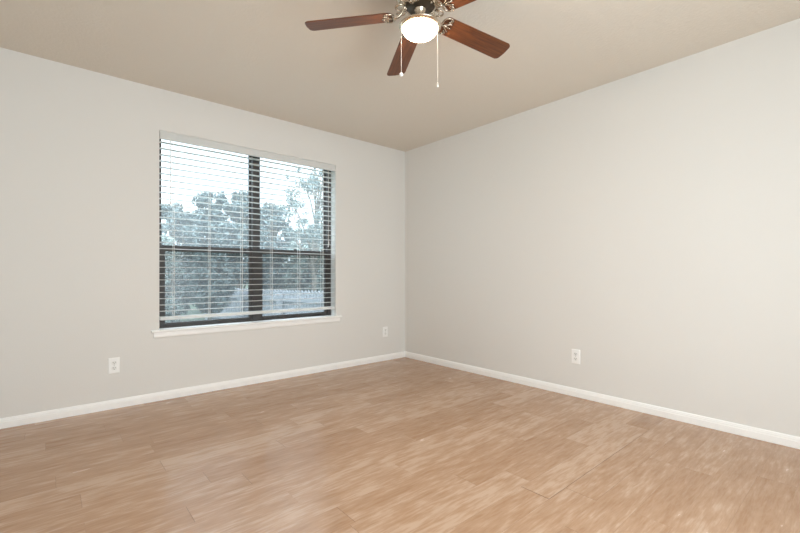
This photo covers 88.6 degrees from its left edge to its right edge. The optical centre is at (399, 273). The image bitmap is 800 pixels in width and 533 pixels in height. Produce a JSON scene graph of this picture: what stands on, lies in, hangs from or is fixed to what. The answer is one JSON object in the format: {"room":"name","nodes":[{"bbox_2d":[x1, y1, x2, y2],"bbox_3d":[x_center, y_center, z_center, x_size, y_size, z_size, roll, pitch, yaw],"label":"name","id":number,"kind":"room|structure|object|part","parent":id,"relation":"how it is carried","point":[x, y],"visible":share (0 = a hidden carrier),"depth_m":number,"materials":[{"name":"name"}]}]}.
{"room":"empty bedroom","nodes":[
{"label":"empty bedroom","id":0,"kind":"room"},
{"bbox_2d":[0,47,404,417],"bbox_3d":[-1.431,-0.175,3.725,4.170,2.540,0.200,0,0,-41],"label":"wall","id":1,"kind":"structure","parent":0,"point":[79,147],"depth_m":3.04,"materials":[{"name":"white paint"}]},
{"bbox_2d":[108,357,119,373],"bbox_3d":[-2.100,0.679,3.011,0.070,0.115,0.008,0,0,-41],"label":"electrical outlet","id":2,"kind":"object","parent":1,"relation":"attached to","point":[113,363],"visible":1,"depth_m":3.01,"materials":[{"name":"white plastic"}]},
{"bbox_2d":[0,351,404,428],"bbox_3d":[-1.361,0.962,3.644,3.770,0.065,0.014,0,0,-41],"label":"baseboard","id":3,"kind":"structure","parent":1,"relation":"attached to","point":[25,419],"depth_m":3.25,"materials":[{"name":"white paint"}]},
{"bbox_2d":[151,139,341,337],"bbox_3d":[-1.323,-0.308,3.788,1.720,1.625,0.216,0,0,-41],"label":"window","id":4,"kind":"structure","parent":1,"relation":"attached to","point":[281,260],"depth_m":3.78,"materials":[{"name":"brown metal"}]},
{"bbox_3d":[-1.655,0.102,3.557,0.742,0.658,0.030,0,0,-41],"label":"sash","id":5,"kind":"part","parent":4,"relation":"part of","materials":[{"name":"clear glass"}]},
{"bbox_3d":[-1.685,-0.650,3.591,0.742,0.920,0.028,0,0,-41],"label":"sash","id":6,"kind":"part","parent":4,"relation":"part of","materials":[{"name":"brown metal"}]},
{"bbox_3d":[-1.048,0.102,4.081,0.727,0.658,0.030,0,0,-41],"label":"sash","id":7,"kind":"part","parent":4,"relation":"part of","materials":[{"name":"clear glass"}]},
{"bbox_3d":[-1.077,-0.650,4.115,0.727,0.920,0.028,0,0,-41],"label":"sash","id":8,"kind":"part","parent":4,"relation":"part of","materials":[{"name":"brown metal"}]},
{"bbox_2d":[159,130,334,319],"bbox_3d":[-1.292,-0.374,3.749,1.594,1.491,0.066,0,0,-41],"label":"window blind","id":9,"kind":"object","parent":1,"relation":"attached to","point":[164,135],"visible":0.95,"depth_m":3.67,"materials":[{"name":"white plastic"}]},
{"bbox_3d":[-1.615,-0.370,3.474,0.006,1.430,0.054,0,0,-41],"label":"ladder cord","id":10,"kind":"part","parent":9,"relation":"part of","materials":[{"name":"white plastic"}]},
{"bbox_3d":[-1.410,-0.370,3.651,0.006,1.430,0.054,0,0,-41],"label":"ladder cord","id":11,"kind":"part","parent":9,"relation":"part of","materials":[{"name":"white fabric"}]},
{"bbox_3d":[-1.294,0.358,3.751,1.589,0.027,0.050,0,0,-41],"label":"rail","id":12,"kind":"part","parent":9,"relation":"part of","materials":[{"name":"white plastic"}]},
{"bbox_3d":[-1.201,-0.370,3.831,0.006,1.430,0.054,0,0,-41],"label":"ladder cord","id":13,"kind":"part","parent":9,"relation":"part of","materials":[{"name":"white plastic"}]},
{"bbox_3d":[-0.989,-0.370,4.014,0.006,1.430,0.054,0,0,-41],"label":"ladder cord","id":14,"kind":"part","parent":9,"relation":"part of","materials":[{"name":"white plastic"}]},
{"bbox_2d":[383,326,387,336],"bbox_3d":[-0.167,0.669,4.677,0.070,0.115,0.008,0,0,-41],"label":"electrical outlet","id":15,"kind":"object","parent":1,"relation":"attached to","point":[385,329],"visible":1,"depth_m":4.68,"materials":[{"name":"white plastic"}]},
{"bbox_2d":[0,357,799,532],"bbox_3d":[0.097,1.045,1.953,3.770,0.100,4.480,0,0,-41],"label":"floor","id":16,"kind":"structure","parent":0,"point":[404,444],"depth_m":2.12,"materials":[{"name":"brown laminate"}]},
{"bbox_2d":[0,0,799,151],"bbox_3d":[0.097,-1.505,1.953,4.170,0.120,4.880,0,0,-41],"label":"ceiling","id":17,"kind":"structure","parent":0,"point":[261,57],"depth_m":2.66,"materials":[{"name":"beige paint"}]},
{"bbox_2d":[305,0,509,87],"bbox_3d":[0.125,-1.153,1.950,1.059,0.584,1.055,0,0,-41],"label":"ceiling fan","id":18,"kind":"object","parent":17,"relation":"hanging from","point":[419,26],"visible":1,"depth_m":1.99,"materials":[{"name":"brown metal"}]},
{"bbox_3d":[-0.246,-1.216,1.984,0.422,0.050,0.114,0,0,5],"label":"blade","id":19,"kind":"part","parent":18,"relation":"part of","materials":[{"name":"brown wood"}]},
{"bbox_3d":[-0.022,-1.251,1.966,0.129,0.087,0.106,0,0,5],"label":"blade arm","id":20,"kind":"part","parent":18,"relation":"part of","materials":[{"name":"silver metal"}]},
{"bbox_3d":[0.019,-1.216,2.289,0.114,0.050,0.422,0,0,-13],"label":"blade","id":21,"kind":"part","parent":18,"relation":"part of","materials":[{"name":"brown wood"}]},
{"bbox_3d":[0.048,-1.251,1.846,0.106,0.087,0.129,0,0,23],"label":"blade arm","id":22,"kind":"part","parent":18,"relation":"part of","materials":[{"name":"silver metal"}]},
{"bbox_3d":[0.096,-1.148,1.954,0.170,0.050,0.170,0,0,-41],"label":"glass globe","id":23,"kind":"part","parent":18,"relation":"part of","materials":[{"name":"white glass"}]},
{"bbox_3d":[0.175,-1.030,1.904,0.003,0.290,0.002,0,0,-41],"label":"pull chain","id":24,"kind":"part","parent":18,"relation":"part of","materials":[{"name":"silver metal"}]},
{"bbox_3d":[0.184,-1.251,1.876,0.129,0.087,0.106,0,0,41],"label":"blade arm","id":25,"kind":"part","parent":18,"relation":"part of","materials":[{"name":"silver metal"}]},
{"bbox_3d":[0.198,-1.251,2.014,0.129,0.087,0.106,0,0,-31],"label":"blade arm","id":26,"kind":"part","parent":18,"relation":"part of","materials":[{"name":"silver metal"}]},
{"bbox_3d":[0.354,-1.216,1.729,0.422,0.050,0.114,0,0,41],"label":"blade","id":27,"kind":"part","parent":18,"relation":"part of","materials":[{"name":"brown wood"}]},
{"bbox_3d":[0.390,-1.216,2.131,0.422,0.050,0.114,0,0,-31],"label":"blade","id":28,"kind":"part","parent":18,"relation":"part of","materials":[{"name":"brown wood"}]},
{"bbox_2d":[405,18,799,436],"bbox_3d":[1.666,-0.175,3.173,0.200,2.540,4.680,0,0,-41],"label":"wall","id":29,"kind":"structure","parent":0,"point":[645,224],"depth_m":2.98,"materials":[{"name":"white paint"}]},
{"bbox_2d":[572,349,579,363],"bbox_3d":[1.416,0.672,3.303,0.008,0.115,0.070,0,0,-41],"label":"electrical outlet","id":30,"kind":"object","parent":29,"relation":"attached to","point":[575,353],"visible":1,"depth_m":3.30,"materials":[{"name":"white plastic"}]},
{"bbox_2d":[405,351,799,448],"bbox_3d":[1.519,0.962,3.179,0.014,0.065,4.480,0,0,-41],"label":"baseboard","id":31,"kind":"structure","parent":29,"relation":"attached to","point":[721,425],"depth_m":2.95,"materials":[{"name":"white paint"}]},
{"label":"outside","id":32,"kind":"structure","parent":0,"visible":0},
{"bbox_3d":[-15.809,1.545,30.946,70.000,0.300,59.790,0,0,-41],"label":"ground","id":33,"kind":"structure","parent":32,"visible":0},
{"bbox_2d":[161,234,176,327],"bbox_3d":[-4.883,0.312,8.606,0.634,2.271,0.646,0,0,2],"label":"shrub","id":34,"kind":"object","parent":33,"relation":"on","point":[163,239],"visible":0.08,"depth_m":8.51,"materials":[{"name":"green plant"}]},
{"bbox_2d":[161,202,199,246],"bbox_3d":[-6.252,-0.284,11.512,1.428,3.462,1.482,0,0,-41],"label":"juniper tree","id":35,"kind":"object","parent":33,"relation":"on","point":[164,227],"visible":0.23,"depth_m":11.38,"materials":[{"name":"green plant"}]},
{"bbox_2d":[180,190,228,247],"bbox_3d":[-6.907,-0.778,14.815,2.098,4.451,2.254,0,0,-41],"label":"juniper tree","id":36,"kind":"object","parent":33,"relation":"on","point":[205,194],"visible":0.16,"depth_m":14.53,"materials":[{"name":"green plant"}]},
{"bbox_2d":[216,191,265,248],"bbox_3d":[-4.550,-0.491,11.786,1.312,3.882,1.295,0,0,-41],"label":"juniper tree","id":37,"kind":"object","parent":33,"relation":"on","point":[223,243],"visible":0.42,"depth_m":11.51,"materials":[{"name":"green plant"}]},
{"bbox_2d":[260,202,295,249],"bbox_3d":[-4.516,-0.565,14.724,1.864,4.027,1.783,0,0,37],"label":"juniper tree","id":38,"kind":"object","parent":33,"relation":"on","point":[268,245],"visible":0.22,"depth_m":14.48,"materials":[{"name":"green plant"}]},
{"bbox_2d":[275,168,322,250],"bbox_3d":[-2.191,-0.711,10.440,1.887,4.315,1.695,0,0,-41],"label":"leafy tree","id":39,"kind":"object","parent":33,"relation":"on","point":[314,245],"visible":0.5,"depth_m":10.22,"materials":[{"name":"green plant"}]},
{"bbox_2d":[287,225,322,250],"bbox_3d":[-2.819,-0.076,13.226,1.963,3.043,1.848,0,0,-8],"label":"leafy tree","id":40,"kind":"object","parent":33,"relation":"on","point":[292,242],"visible":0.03,"depth_m":12.86,"materials":[{"name":"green plant"}]}
]}

